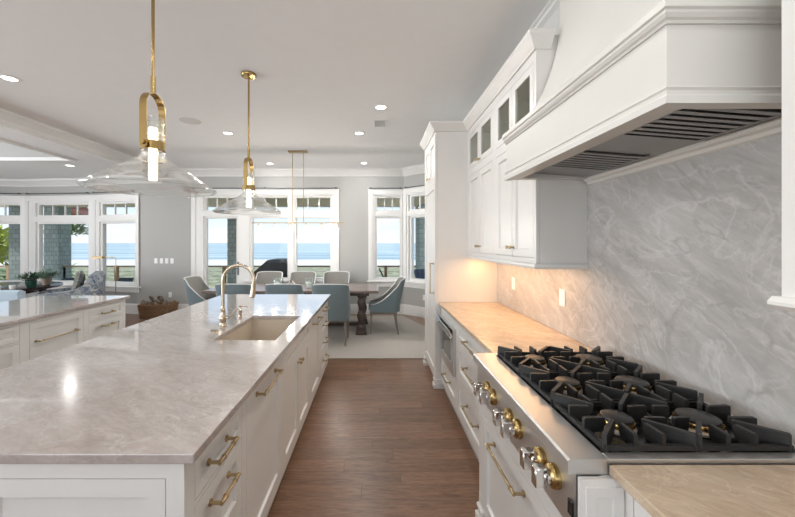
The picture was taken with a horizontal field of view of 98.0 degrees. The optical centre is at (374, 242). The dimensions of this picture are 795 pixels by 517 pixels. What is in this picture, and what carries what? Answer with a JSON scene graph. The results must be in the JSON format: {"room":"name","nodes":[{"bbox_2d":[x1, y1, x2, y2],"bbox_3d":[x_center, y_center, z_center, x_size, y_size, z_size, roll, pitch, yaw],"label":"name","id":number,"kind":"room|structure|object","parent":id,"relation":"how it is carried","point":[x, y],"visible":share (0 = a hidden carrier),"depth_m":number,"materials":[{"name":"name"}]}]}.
{"room":"kitchen","nodes":[
{"label":"kitchen","id":0,"kind":"room"},
{"bbox_2d":[0,186,25,195],"bbox_3d":[-8.964,-0.175,7.929,1.728,3.450,0.458,0,0,0],"label":"wall","id":1,"kind":"structure","parent":0,"point":[3,189],"depth_m":7.95,"materials":[{"name":"paint"}]},
{"bbox_2d":[0,201,21,281],"bbox_3d":[-8.929,-0.010,7.920,1.540,1.920,0.130,0,0,-10],"label":"window","id":2,"kind":"structure","parent":1,"relation":"in","point":[4,219],"depth_m":7.99,"materials":[{"name":"paint"}]},
{"bbox_2d":[0,142,55,156],"bbox_3d":[-7.075,-1.640,2.224,3.650,0.320,7.449,0,0,0],"label":"ceiling","id":3,"kind":"structure","parent":0,"point":[6,150],"depth_m":5.94,"materials":[{"name":"paint"}]},
{"bbox_2d":[0,127,147,178],"bbox_3d":[-7.285,-1.635,2.375,5.330,0.370,11.450,0,0,0],"label":"trim","id":4,"kind":"structure","parent":3,"relation":"attached to","point":[86,165],"depth_m":6.37,"materials":[{"name":"paint"}]},
{"bbox_2d":[0,175,161,186],"bbox_3d":[-7.220,-1.375,2.450,5.160,0.150,11.100,0,0,0],"label":"crown molding","id":5,"kind":"structure","parent":3,"relation":"attached to","point":[52,182],"depth_m":7.79,"materials":[{"name":"paint"}]},
{"bbox_2d":[0,108,166,176],"bbox_3d":[-6.670,-1.512,2.175,4.460,0.175,10.550,0,0,0],"label":"trim","id":6,"kind":"structure","parent":3,"relation":"attached to","point":[9,120],"depth_m":5.11,"materials":[{"name":"paint"}]},
{"bbox_2d":[26,186,92,297],"bbox_3d":[-7.248,-0.175,8.005,1.704,3.450,0.309,0,0,0],"label":"wall","id":7,"kind":"structure","parent":0,"point":[82,190],"depth_m":7.93,"materials":[{"name":"paint"}]},
{"bbox_2d":[25,192,88,193],"bbox_3d":[-7.255,-1.140,7.888,1.590,0.037,0.074,0,0,5],"label":"curtain rod","id":8,"kind":"structure","parent":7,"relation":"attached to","point":[86,192],"depth_m":7.86,"materials":[{"name":"grey metal"}]},
{"bbox_2d":[0,193,140,292],"bbox_3d":[-7.443,-0.003,7.793,4.735,2.165,0.712,0,0,5],"label":"window","id":9,"kind":"structure","parent":7,"relation":"in","point":[37,219],"depth_m":7.93,"materials":[{"name":"paint"}]},
{"bbox_2d":[93,173,403,303],"bbox_3d":[-2.890,-0.175,7.767,7.040,3.450,0.475,0,0,0],"label":"wall","id":10,"kind":"structure","parent":0,"point":[164,222],"depth_m":7.53,"materials":[{"name":"paint"}]},
{"bbox_2d":[92,190,133,192],"bbox_3d":[-5.799,-1.140,7.650,1.180,0.037,0.074,0,0,15],"label":"curtain rod","id":11,"kind":"object","parent":10,"relation":"attached to","point":[131,190],"visible":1,"depth_m":7.62,"materials":[{"name":"grey metal"}]},
{"bbox_2d":[96,199,134,285],"bbox_3d":[-5.763,-0.010,7.746,1.160,1.920,0.130,0,0,15],"label":"window","id":12,"kind":"structure","parent":10,"relation":"in","point":[102,219],"depth_m":7.81,"materials":[{"name":"paint"}]},
{"bbox_2d":[125,303,188,313],"bbox_3d":[-6.915,1.440,2.450,5.770,0.220,11.100,0,0,0],"label":"baseboard","id":13,"kind":"structure","parent":10,"relation":"attached to","point":[129,308],"depth_m":7.53,"materials":[{"name":"paint"}]},
{"bbox_2d":[195,194,244,284],"bbox_3d":[-3.375,0.240,7.568,1.090,2.620,0.184,0,0,0],"label":"window","id":14,"kind":"structure","parent":10,"relation":"in","point":[202,214],"depth_m":7.53,"materials":[{"name":"paint"}]},
{"bbox_2d":[191,187,337,188],"bbox_3d":[-2.390,-1.195,7.493,3.180,0.037,0.074,0,0,0],"label":"curtain rod","id":15,"kind":"structure","parent":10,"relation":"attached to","point":[193,187],"depth_m":7.46,"materials":[{"name":"grey metal"}]},
{"bbox_2d":[190,188,339,280],"bbox_3d":[-2.395,0.182,7.577,3.250,2.735,0.165,0,0,0],"label":"window","id":16,"kind":"structure","parent":10,"relation":"in","point":[251,214],"depth_m":7.53,"materials":[{"name":"paint"}]},
{"bbox_2d":[292,194,334,280],"bbox_3d":[-1.345,-0.125,7.595,0.950,1.890,0.130,0,0,0],"label":"window","id":17,"kind":"structure","parent":10,"relation":"in","point":[308,213],"depth_m":7.55,"materials":[{"name":"paint"}]},
{"bbox_2d":[369,187,402,188],"bbox_3d":[0.230,-1.195,7.493,0.740,0.037,0.074,0,0,0],"label":"curtain rod","id":18,"kind":"object","parent":10,"relation":"attached to","point":[370,187],"visible":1,"depth_m":7.46,"materials":[{"name":"grey metal"}]},
{"bbox_2d":[367,186,424,288],"bbox_3d":[0.588,-0.117,7.233,1.526,2.135,0.855,0,0,0],"label":"window","id":19,"kind":"structure","parent":10,"relation":"in","point":[376,213],"depth_m":7.51,"materials":[{"name":"paint"}]},
{"bbox_2d":[0,0,549,167],"bbox_3d":[-4.239,-1.760,2.401,11.423,0.320,11.501,0,0,0],"label":"ceiling","id":20,"kind":"structure","parent":0,"point":[321,68],"depth_m":3.20,"materials":[{"name":"paint"}]},
{"bbox_2d":[0,74,21,82],"bbox_3d":[-3.550,-1.596,3.350,0.170,0.008,0.170,0,0,0],"label":"recessed light","id":21,"kind":"object","parent":20,"relation":"in","point":[9,78],"visible":1,"depth_m":3.35,"materials":[{"name":"paint"}]},
{"bbox_2d":[76,0,216,196],"bbox_3d":[-1.200,-0.943,1.865,0.630,1.314,0.630,0,0,0],"label":"glass pendant","id":22,"kind":"object","parent":20,"relation":"hanging from","point":[152,145],"visible":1,"depth_m":1.84,"materials":[{"name":"clear glass"}]},
{"bbox_2d":[179,117,201,124],"bbox_3d":[-2.420,-1.597,4.520,0.264,0.006,0.264,0,0,0],"label":"ceiling speaker","id":23,"kind":"object","parent":20,"relation":"attached to","point":[187,120],"visible":1,"depth_m":4.50},
{"bbox_2d":[222,131,233,134],"bbox_3d":[-2.140,-1.596,5.020,0.170,0.008,0.170,0,0,0],"label":"recessed light","id":24,"kind":"object","parent":20,"relation":"in","point":[223,132],"visible":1,"depth_m":5.02,"materials":[{"name":"paint"}]},
{"bbox_2d":[212,71,282,214],"bbox_3d":[-1.197,-0.943,3.270,0.630,1.314,0.630,0,0,0],"label":"glass pendant","id":25,"kind":"object","parent":20,"relation":"hanging from","point":[248,185],"visible":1,"depth_m":3.25,"materials":[{"name":"clear glass"}]},
{"bbox_2d":[252,150,343,229],"bbox_3d":[-1.340,-0.915,6.000,1.600,1.370,0.080,0,0,0],"label":"linear chandelier","id":26,"kind":"object","parent":20,"relation":"hanging from","point":[289,151],"visible":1,"depth_m":5.99,"materials":[{"name":"gold metal"}]},
{"bbox_2d":[353,131,364,134],"bbox_3d":[-0.230,-1.596,5.020,0.170,0.008,0.170,0,0,0],"label":"recessed light","id":27,"kind":"object","parent":20,"relation":"in","point":[356,132],"visible":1,"depth_m":5.02,"materials":[{"name":"paint"}]},
{"bbox_2d":[372,119,387,127],"bbox_3d":[0.067,-1.596,4.610,0.200,0.008,0.320,0,0,0],"label":"ceiling vent","id":28,"kind":"object","parent":20,"relation":"in","point":[377,123],"visible":1,"depth_m":4.60,"materials":[{"name":"metal"}]},
{"bbox_2d":[375,121,384,126],"bbox_3d":[0.067,-1.595,4.609,0.140,0.004,0.227,0,0,0],"label":"grille","id":29,"kind":"object","parent":28,"relation":"attached to","point":[377,123],"depth_m":4.62,"materials":[{"name":"white plastic"}]},
{"bbox_2d":[374,104,387,109],"bbox_3d":[0.070,-1.596,4.060,0.170,0.008,0.170,0,0,0],"label":"recessed light","id":30,"kind":"object","parent":20,"relation":"in","point":[379,106],"visible":1,"depth_m":4.06,"materials":[{"name":"paint"}]},
{"bbox_2d":[125,313,478,516],"bbox_3d":[-4.239,1.625,2.401,11.423,0.150,11.501,0,0,0],"label":"floor","id":31,"kind":"structure","parent":0,"point":[376,438],"depth_m":2.56,"materials":[{"name":"brown wood"}]},
{"bbox_2d":[0,322,23,369],"bbox_3d":[-3.444,1.105,2.562,1.042,0.890,0.725,0,0,0],"label":"base cabinet","id":32,"kind":"object","parent":31,"relation":"on","point":[11,336],"visible":0.45,"depth_m":2.83,"materials":[{"name":"paint"}]},
{"bbox_2d":[0,290,25,301],"bbox_3d":[-5.020,1.085,4.890,0.640,0.930,0.720,0,0,0],"label":"slipper chair","id":33,"kind":"object","parent":31,"relation":"on","point":[5,295],"visible":0.02,"depth_m":4.54,"materials":[{"name":"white fabric"}]},
{"bbox_2d":[0,281,62,293],"bbox_3d":[-6.880,1.169,6.200,1.900,0.762,1.900,0,0,0],"label":"round table","id":34,"kind":"object","parent":31,"relation":"on","point":[21,285],"visible":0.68,"depth_m":6.40,"materials":[{"name":"brown wood"}]},
{"bbox_2d":[14,271,47,287],"bbox_3d":[-6.063,0.643,6.081,0.494,0.287,0.483,0,0,0],"label":"potted plant","id":35,"kind":"object","parent":34,"relation":"on","point":[32,282],"visible":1,"depth_m":6.04,"materials":[{"name":"green plant"}]},
{"bbox_2d":[35,268,61,284],"bbox_3d":[-6.195,0.633,6.485,0.530,0.309,0.525,0,0,0],"label":"potted plant","id":36,"kind":"object","parent":34,"relation":"on","point":[50,275],"visible":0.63,"depth_m":6.47,"materials":[{"name":"green plant"}]},
{"bbox_2d":[24,308,85,361],"bbox_3d":[-3.444,1.105,3.240,1.042,0.890,0.630,0,0,0],"label":"base cabinet","id":37,"kind":"object","parent":31,"relation":"on","point":[49,334],"visible":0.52,"depth_m":3.20,"materials":[{"name":"paint"}]},
{"bbox_2d":[30,271,105,296],"bbox_3d":[-5.539,1.050,6.264,0.990,1.000,0.860,0,0,-34],"label":"armchair","id":38,"kind":"object","parent":31,"relation":"on","point":[95,284],"visible":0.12,"depth_m":6.14,"materials":[{"name":"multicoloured fabric"}]},
{"bbox_2d":[71,270,85,289],"bbox_3d":[-5.440,0.750,6.330,0.294,0.510,0.454,0,0,0],"label":"throw pillow","id":39,"kind":"object","parent":38,"relation":"on","point":[80,277],"visible":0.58,"depth_m":6.20,"materials":[{"name":"grey fabric"}]},
{"bbox_2d":[92,256,116,295],"bbox_3d":[-5.165,0.902,6.680,0.550,1.295,0.260,0,0,0],"label":"floor lamp","id":40,"kind":"object","parent":31,"relation":"on","point":[93,257],"visible":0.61,"depth_m":6.67,"materials":[{"name":"gold metal"}]},
{"bbox_2d":[86,299,124,340],"bbox_3d":[-3.444,1.105,3.833,1.042,0.890,0.555,0,0,0],"label":"base cabinet","id":41,"kind":"object","parent":31,"relation":"on","point":[106,318],"visible":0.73,"depth_m":3.80,"materials":[{"name":"paint"}]},
{"bbox_2d":[137,300,178,318],"bbox_3d":[-4.530,1.371,7.219,0.674,0.357,0.397,0,0,0],"label":"wicker basket","id":42,"kind":"object","parent":31,"relation":"on","point":[147,311],"visible":0.8,"depth_m":7.04,"materials":[{"name":"brown wicker"}]},
{"bbox_2d":[157,296,163,301],"bbox_3d":[-4.485,1.166,7.226,0.146,0.134,0.085,0,0,0],"label":"ball","id":43,"kind":"object","parent":42,"relation":"in","point":[158,297],"visible":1,"depth_m":7.22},
{"bbox_2d":[188,403,243,516],"bbox_3d":[-0.849,1.105,1.285,0.652,0.890,0.450,0,0,0],"label":"base cabinet","id":44,"kind":"object","parent":31,"relation":"on","point":[216,478],"visible":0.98,"depth_m":1.28,"materials":[{"name":"paint"}]},
{"bbox_2d":[244,357,283,516],"bbox_3d":[-0.849,1.105,1.820,0.652,0.890,0.620,0,0,0],"label":"dishwasher","id":45,"kind":"object","parent":31,"relation":"on","point":[263,407],"visible":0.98,"depth_m":1.81,"materials":[{"name":"paint"}]},
{"bbox_2d":[276,323,309,492],"bbox_3d":[-0.857,1.105,2.595,0.637,0.890,0.930,0,0,0],"label":"base cabinet","id":46,"kind":"object","parent":31,"relation":"on","point":[296,360],"visible":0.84,"depth_m":2.52,"materials":[{"name":"paint"}]},
{"bbox_2d":[306,311,322,416],"bbox_3d":[-0.849,1.105,3.335,0.652,0.890,0.550,0,0,0],"label":"base cabinet","id":47,"kind":"object","parent":31,"relation":"on","point":[315,322],"visible":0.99,"depth_m":3.36,"materials":[{"name":"paint"}]},
{"bbox_2d":[317,301,329,388],"bbox_3d":[-0.849,1.105,3.910,0.652,0.890,0.600,0,0,0],"label":"base cabinet","id":48,"kind":"object","parent":31,"relation":"on","point":[324,322],"visible":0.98,"depth_m":3.87,"materials":[{"name":"paint"}]},
{"bbox_2d":[328,316,424,358],"bbox_3d":[-1.225,1.544,5.955,4.350,0.011,2.690,0,0,0],"label":"area rug","id":49,"kind":"object","parent":31,"relation":"on","point":[384,342],"visible":0.3,"depth_m":5.42,"materials":[{"name":"fabric"}]},
{"bbox_2d":[183,276,215,305],"bbox_3d":[-3.008,1.066,6.150,0.636,0.943,0.564,0,0,0],"label":"dining chair","id":50,"kind":"object","parent":49,"relation":"on","point":[194,285],"visible":0.46,"depth_m":6.17,"materials":[{"name":"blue fabric"}]},
{"bbox_2d":[215,284,250,296],"bbox_3d":[-2.100,1.066,5.352,0.564,0.943,0.636,0,0,0],"label":"dining chair","id":51,"kind":"object","parent":49,"relation":"on","point":[229,288],"visible":0.21,"depth_m":5.06,"materials":[{"name":"blue fabric"}]},
{"bbox_2d":[256,271,282,282],"bbox_3d":[-2.200,1.066,6.998,0.564,0.943,0.636,0,0,0],"label":"dining chair","id":52,"kind":"object","parent":49,"relation":"on","point":[263,276],"visible":0.25,"depth_m":7.25,"materials":[{"name":"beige fabric"}]},
{"bbox_2d":[265,284,303,293],"bbox_3d":[-1.360,1.066,5.352,0.564,0.943,0.636,0,0,0],"label":"dining chair","id":53,"kind":"object","parent":49,"relation":"on","point":[269,288],"visible":0.2,"depth_m":5.06,"materials":[{"name":"blue fabric"}]},
{"bbox_2d":[202,283,378,334],"bbox_3d":[-1.400,1.164,6.220,2.920,0.748,1.060,0,0,0],"label":"dining table","id":54,"kind":"object","parent":49,"relation":"on","point":[361,290],"visible":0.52,"depth_m":5.86,"materials":[{"name":"brown wood"}]},
{"bbox_2d":[288,271,316,282],"bbox_3d":[-1.500,1.066,6.998,0.564,0.943,0.636,0,0,0],"label":"dining chair","id":55,"kind":"object","parent":49,"relation":"on","point":[296,276],"visible":0.3,"depth_m":7.25,"materials":[{"name":"beige fabric"}]},
{"bbox_2d":[312,284,350,345],"bbox_3d":[-0.660,1.066,5.332,0.564,0.943,0.636,0,0,0],"label":"dining chair","id":56,"kind":"object","parent":49,"relation":"on","point":[339,311],"visible":0.64,"depth_m":5.08,"materials":[{"name":"blue fabric"}]},
{"bbox_2d":[322,271,349,282],"bbox_3d":[-0.800,1.066,6.998,0.564,0.943,0.636,0,0,0],"label":"dining chair","id":57,"kind":"object","parent":49,"relation":"on","point":[329,276],"visible":0.29,"depth_m":7.25,"materials":[{"name":"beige fabric"}]},
{"bbox_2d":[368,276,405,334],"bbox_3d":[0.208,1.066,6.020,0.636,0.943,0.564,0,0,0],"label":"dining chair","id":58,"kind":"object","parent":49,"relation":"on","point":[389,302],"visible":1,"depth_m":5.76,"materials":[{"name":"blue fabric"}]},
{"bbox_2d":[441,308,460,422],"bbox_3d":[0.974,1.105,3.308,0.652,0.890,0.685,0,0,0],"label":"base cabinet","id":59,"kind":"object","parent":31,"relation":"on","point":[449,382],"visible":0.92,"depth_m":3.29,"materials":[{"name":"paint"}]},
{"bbox_2d":[435,314,455,376],"bbox_3d":[0.662,0.953,3.308,0.075,0.415,0.625,0,0,0],"label":"microwave oven","id":60,"kind":"object","parent":59,"relation":"attached to","point":[447,331],"visible":1,"depth_m":3.18,"materials":[{"name":"silver metal"}]},
{"bbox_2d":[423,132,496,388],"bbox_3d":[0.956,0.180,4.060,0.729,2.740,0.800,0,0,0],"label":"tall cabinet","id":61,"kind":"object","parent":31,"relation":"on","point":[450,276],"visible":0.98,"depth_m":3.69,"materials":[{"name":"paint"}]},
{"bbox_2d":[420,28,557,150],"bbox_3d":[0.951,-1.238,3.260,0.739,0.094,2.389,0,0,0],"label":"crown molding","id":62,"kind":"structure","parent":61,"relation":"on","point":[535,38],"depth_m":2.58,"materials":[{"name":"paint"}]},
{"bbox_2d":[456,322,487,460],"bbox_3d":[0.974,1.105,2.453,0.652,0.890,1.025,0,0,0],"label":"base cabinet","id":63,"kind":"object","parent":31,"relation":"on","point":[467,403],"visible":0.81,"depth_m":2.61,"materials":[{"name":"paint"}]},
{"bbox_2d":[439,302,592,352],"bbox_3d":[0.990,0.645,2.814,0.624,0.030,1.738,0,0,0],"label":"countertop","id":64,"kind":"structure","parent":63,"relation":"on","point":[492,325],"depth_m":2.54,"materials":[{"name":"beige stone"}]},
{"bbox_2d":[475,403,623,516],"bbox_3d":[0.909,1.107,1.458,0.752,0.886,0.989,0,0,0],"label":"base cabinet","id":65,"kind":"object","parent":31,"relation":"on","point":[506,489],"visible":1,"depth_m":1.46,"materials":[{"name":"paint"}]},
{"bbox_2d":[473,346,794,516],"bbox_3d":[0.886,0.704,1.463,0.767,0.273,0.954,0,0,0],"label":"gas rangetop","id":66,"kind":"object","parent":65,"relation":"on","point":[567,414],"visible":1,"depth_m":1.19,"materials":[{"name":"silver metal"}]},
{"bbox_2d":[567,497,572,516],"bbox_3d":[0.571,0.772,1.008,0.006,0.045,0.024,0,0,0],"label":"switch","id":67,"kind":"object","parent":66,"relation":"attached to","point":[569,499],"depth_m":1.01,"materials":[{"name":"black plastic"}]},
{"bbox_2d":[624,489,651,516],"bbox_3d":[0.974,1.105,0.438,0.652,0.890,1.075,0,0,0],"label":"base cabinet","id":68,"kind":"object","parent":31,"relation":"on","point":[632,508],"visible":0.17,"depth_m":0.94,"materials":[{"name":"paint"}]},
{"bbox_2d":[609,465,794,516],"bbox_3d":[0.984,0.645,0.431,0.636,0.030,1.102,0,0,0],"label":"countertop","id":69,"kind":"structure","parent":68,"relation":"on","point":[661,490],"depth_m":0.89,"materials":[{"name":"beige stone"}]},
{"bbox_3d":[-1.522,1.105,1.580,0.689,0.890,1.040,0,0,0],"label":"base cabinet","id":70,"kind":"object","parent":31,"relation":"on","visible":0},
{"bbox_2d":[0,464,187,516],"bbox_3d":[-1.202,1.105,1.050,1.255,0.890,0.019,0,0,0],"label":"end panel","id":71,"kind":"object","parent":70,"relation":"attached to","point":[26,490],"visible":0.83,"depth_m":1.04,"materials":[{"name":"paint"}]},
{"bbox_2d":[0,294,330,463],"bbox_3d":[-1.200,0.645,2.638,1.319,0.030,3.217,0,0,0],"label":"countertop","id":72,"kind":"structure","parent":70,"relation":"on","point":[160,389],"depth_m":1.50,"materials":[{"name":"grey stone"}]},
{"bbox_2d":[218,264,255,326],"bbox_3d":[-1.042,0.393,2.610,0.282,0.474,0.066,0,0,0],"label":"kitchen faucet","id":73,"kind":"object","parent":72,"relation":"on","point":[223,317],"visible":1,"depth_m":2.60,"materials":[{"name":"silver metal"}]},
{"bbox_2d":[238,305,247,317],"bbox_3d":[-1.119,0.579,2.920,0.085,0.103,0.042,0,0,0],"label":"soap dispenser","id":74,"kind":"object","parent":72,"relation":"on","point":[240,306],"visible":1,"depth_m":2.91,"materials":[{"name":"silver metal"}]},
{"bbox_2d":[220,319,296,339],"bbox_3d":[-0.852,0.785,2.610,0.463,0.249,0.806,0,0,0],"label":"undermount sink","id":75,"kind":"object","parent":72,"relation":"in","point":[255,329],"visible":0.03,"depth_m":2.99,"materials":[{"name":"beige ceramic"}]},
{"bbox_3d":[-3.451,1.105,1.750,1.027,0.890,0.900,0,0,0],"label":"base cabinet","id":76,"kind":"object","parent":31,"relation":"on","visible":0},
{"bbox_2d":[0,296,129,326],"bbox_3d":[-3.470,0.645,2.705,1.060,0.030,2.870,0,0,0],"label":"countertop","id":77,"kind":"structure","parent":76,"relation":"on","point":[31,308],"depth_m":3.48,"materials":[{"name":"grey stone"}]},
{"bbox_2d":[404,173,424,306],"bbox_3d":[1.033,-0.175,7.242,0.806,3.450,0.803,0,0,0],"label":"wall","id":78,"kind":"structure","parent":0,"point":[412,296],"depth_m":7.32,"materials":[{"name":"paint"}]},
{"bbox_2d":[167,0,559,176],"bbox_3d":[-1.589,-1.525,2.165,5.823,0.150,10.730,0,0,0],"label":"crown molding","id":79,"kind":"structure","parent":78,"relation":"attached to","point":[549,17],"depth_m":7.40,"materials":[{"name":"paint"}]},
{"bbox_2d":[350,304,424,317],"bbox_3d":[0.280,1.440,7.180,2.080,0.220,0.700,0,0,0],"label":"baseboard","id":80,"kind":"structure","parent":78,"relation":"attached to","point":[417,311],"depth_m":7.43,"materials":[{"name":"paint"}]},
{"bbox_2d":[407,191,424,282],"bbox_3d":[1.000,-0.125,7.253,0.800,1.890,0.130,0,0,45],"label":"window","id":81,"kind":"structure","parent":78,"relation":"in","point":[412,213],"depth_m":7.44,"materials":[{"name":"paint"}]},
{"bbox_3d":[1.403,-0.175,1.820,0.160,3.450,10.040,0,0,0],"label":"wall","id":82,"kind":"structure","parent":0,"visible":0},
{"bbox_2d":[468,156,493,258],"bbox_3d":[1.137,-0.300,3.275,0.367,0.860,0.819,0,0,0],"label":"upper cabinet","id":83,"kind":"object","parent":82,"relation":"attached to","point":[481,179],"visible":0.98,"depth_m":3.21,"materials":[{"name":"paint"}]},
{"bbox_2d":[466,255,587,268],"bbox_3d":[1.138,0.145,2.895,0.328,0.030,1.578,0,0,0],"label":"rail","id":84,"kind":"object","parent":83,"relation":"attached to","point":[514,263],"visible":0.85,"depth_m":2.12,"materials":[{"name":"paint"}]},
{"bbox_2d":[468,101,493,173],"bbox_3d":[1.137,-0.960,3.275,0.367,0.460,0.819,0,0,0],"label":"upper cabinet","id":85,"kind":"object","parent":82,"relation":"attached to","point":[481,134],"visible":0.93,"depth_m":3.33,"materials":[{"name":"paint"}]},
{"bbox_2d":[494,49,555,154],"bbox_3d":[1.137,-0.960,2.493,0.367,0.460,0.745,0,0,0],"label":"upper cabinet","id":86,"kind":"object","parent":82,"relation":"attached to","point":[522,93],"visible":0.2,"depth_m":2.45,"materials":[{"name":"paint"}]},
{"bbox_2d":[494,147,586,263],"bbox_3d":[1.137,-0.300,2.493,0.367,0.860,0.745,0,0,0],"label":"upper cabinet","id":87,"kind":"object","parent":82,"relation":"attached to","point":[536,221],"visible":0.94,"depth_m":2.12,"materials":[{"name":"paint"}]},
{"bbox_2d":[502,0,781,184],"bbox_3d":[1.049,-0.975,1.515,0.546,1.250,1.186,0,0,0],"label":"range hood","id":88,"kind":"object","parent":82,"relation":"attached to","point":[632,86],"visible":1,"depth_m":1.15,"materials":[{"name":"paint"}]},
{"bbox_2d":[497,134,794,444],"bbox_3d":[1.313,0.110,1.342,0.020,1.040,4.684,0,0,0],"label":"backsplash","id":89,"kind":"structure","parent":82,"relation":"attached to","point":[684,257],"depth_m":1.41,"materials":[{"name":"grey stone"}]},
{"bbox_2d":[512,277,514,289],"bbox_3d":[1.298,0.380,3.240,0.011,0.116,0.070,0,0,0],"label":"light switch","id":90,"kind":"object","parent":89,"relation":"attached to","point":[513,278],"visible":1,"depth_m":3.22,"materials":[{"name":"white plastic"}]},
{"bbox_2d":[559,289,564,306],"bbox_3d":[1.299,0.380,2.396,0.008,0.116,0.070,0,0,0],"label":"wall outlet","id":91,"kind":"object","parent":89,"relation":"attached to","point":[561,291],"visible":1,"depth_m":2.39,"materials":[{"name":"white plastic"}]},
{"bbox_2d":[560,292,562,302],"bbox_3d":[1.296,0.380,2.396,0.002,0.068,0.034,0,0,0],"label":"socket","id":92,"kind":"object","parent":91,"relation":"attached to","point":[561,293],"depth_m":2.40,"materials":[{"name":"white plastic"}]},
{"bbox_2d":[767,0,794,311],"bbox_3d":[1.137,-0.515,0.395,0.367,1.350,0.910,0,0,0],"label":"upper cabinet","id":93,"kind":"object","parent":82,"relation":"attached to","point":[788,6],"depth_m":0.83,"materials":[{"name":"paint"}]},
{"label":"outside","id":94,"kind":"structure","parent":0,"visible":0},
{"bbox_2d":[0,243,414,258],"bbox_3d":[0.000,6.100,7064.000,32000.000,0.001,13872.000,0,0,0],"label":"sea","id":95,"kind":"structure","parent":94,"point":[78,250],"depth_m":280.60,"materials":[{"name":"liquid"}]},
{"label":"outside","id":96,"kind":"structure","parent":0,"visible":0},
{"bbox_2d":[0,259,414,264],"bbox_3d":[-67.500,6.060,107.500,675.000,0.220,55.000,0,0,0],"label":"beach","id":97,"kind":"structure","parent":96,"point":[73,261],"depth_m":112.41},
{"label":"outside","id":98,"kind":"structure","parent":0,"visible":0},
{"bbox_2d":[0,267,414,287],"bbox_3d":[-44.000,4.240,48.950,440.000,3.419,78.100,0,0,0],"label":"ground","id":99,"kind":"structure","parent":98,"point":[214,273],"depth_m":47.89,"materials":[{"name":"green plant"}]},
{"bbox_2d":[0,224,43,264],"bbox_3d":[-13.210,1.184,11.896,3.155,3.933,3.027,0,0,0],"label":"tree","id":100,"kind":"object","parent":99,"relation":"on","point":[4,233],"visible":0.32,"depth_m":11.61,"materials":[{"name":"green plant"}]},
{"bbox_2d":[0,261,86,279],"bbox_3d":[-13.895,1.825,14.049,4.508,2.650,4.195,0,0,0],"label":"shrub","id":101,"kind":"object","parent":99,"relation":"on","point":[6,263],"visible":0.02,"depth_m":13.85,"materials":[{"name":"green plant"}]},
{"bbox_2d":[43,224,87,236],"bbox_3d":[-14.197,0.869,15.978,2.510,4.563,2.421,0,0,0],"label":"tree","id":102,"kind":"object","parent":99,"relation":"on","point":[75,228],"visible":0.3,"depth_m":16.03,"materials":[{"name":"green plant"}]},
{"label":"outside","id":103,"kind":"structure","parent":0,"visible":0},
{"bbox_2d":[71,207,87,214],"bbox_3d":[-13.050,-1.540,15.100,1.100,0.620,1.000,0,0,0],"label":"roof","id":104,"kind":"structure","parent":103,"point":[82,210],"depth_m":14.90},
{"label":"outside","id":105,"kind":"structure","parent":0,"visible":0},
{"bbox_3d":[-5.000,1.801,8.650,18.000,0.198,2.900,0,0,0],"label":"porch deck","id":106,"kind":"object","parent":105,"visible":0},
{"bbox_2d":[9,205,19,279],"bbox_3d":[-9.800,0.346,9.420,0.260,2.712,0.260,0,0,-43],"label":"porch column","id":107,"kind":"structure","parent":106,"relation":"on","point":[14,229],"depth_m":9.31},
{"bbox_2d":[44,206,70,279],"bbox_3d":[-8.860,0.346,9.640,0.400,2.712,0.400,0,0,0],"label":"porch column","id":108,"kind":"structure","parent":106,"relation":"on","point":[57,237],"depth_m":9.44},
{"bbox_2d":[0,196,424,206],"bbox_3d":[-5.000,-1.205,8.700,18.000,0.390,3.000,0,0,0],"label":"porch roof","id":109,"kind":"structure","parent":108,"relation":"on","point":[212,202],"depth_m":9.50,"materials":[{"name":"paint"}]},
{"bbox_2d":[119,278,133,281],"bbox_3d":[-6.750,1.320,9.045,0.547,0.763,0.695,0,0,0],"label":"lounge chair","id":110,"kind":"object","parent":106,"relation":"on","point":[120,279],"visible":0.19,"depth_m":9.35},
{"bbox_2d":[0,265,415,283],"bbox_3d":[-4.750,1.166,9.620,17.500,1.072,0.100,0,0,0],"label":"porch railing","id":111,"kind":"object","parent":106,"relation":"on","point":[6,266],"visible":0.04,"depth_m":9.58,"materials":[{"name":"brown wood"}]},
{"bbox_2d":[227,206,235,283],"bbox_3d":[-3.780,0.346,9.600,0.460,2.712,0.460,0,0,0],"label":"porch column","id":112,"kind":"structure","parent":106,"relation":"on","point":[231,223],"depth_m":9.37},
{"bbox_2d":[254,258,286,276],"bbox_3d":[-2.615,1.052,8.750,0.910,1.300,0.600,0,0,0],"label":"covered grill","id":113,"kind":"object","parent":106,"relation":"on","point":[279,264],"visible":0.3,"depth_m":8.45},
{"bbox_2d":[414,269,424,278],"bbox_3d":[1.415,1.172,8.102,0.760,1.060,0.965,0,0,-34],"label":"lounge chair","id":114,"kind":"object","parent":106,"relation":"on","point":[419,273],"visible":0.09,"depth_m":8.37,"materials":[{"name":"blue fabric"}]},
{"bbox_2d":[415,204,424,277],"bbox_3d":[1.600,0.346,9.350,0.900,2.712,0.900,0,0,0],"label":"porch column","id":115,"kind":"structure","parent":106,"relation":"on","point":[419,222],"depth_m":8.90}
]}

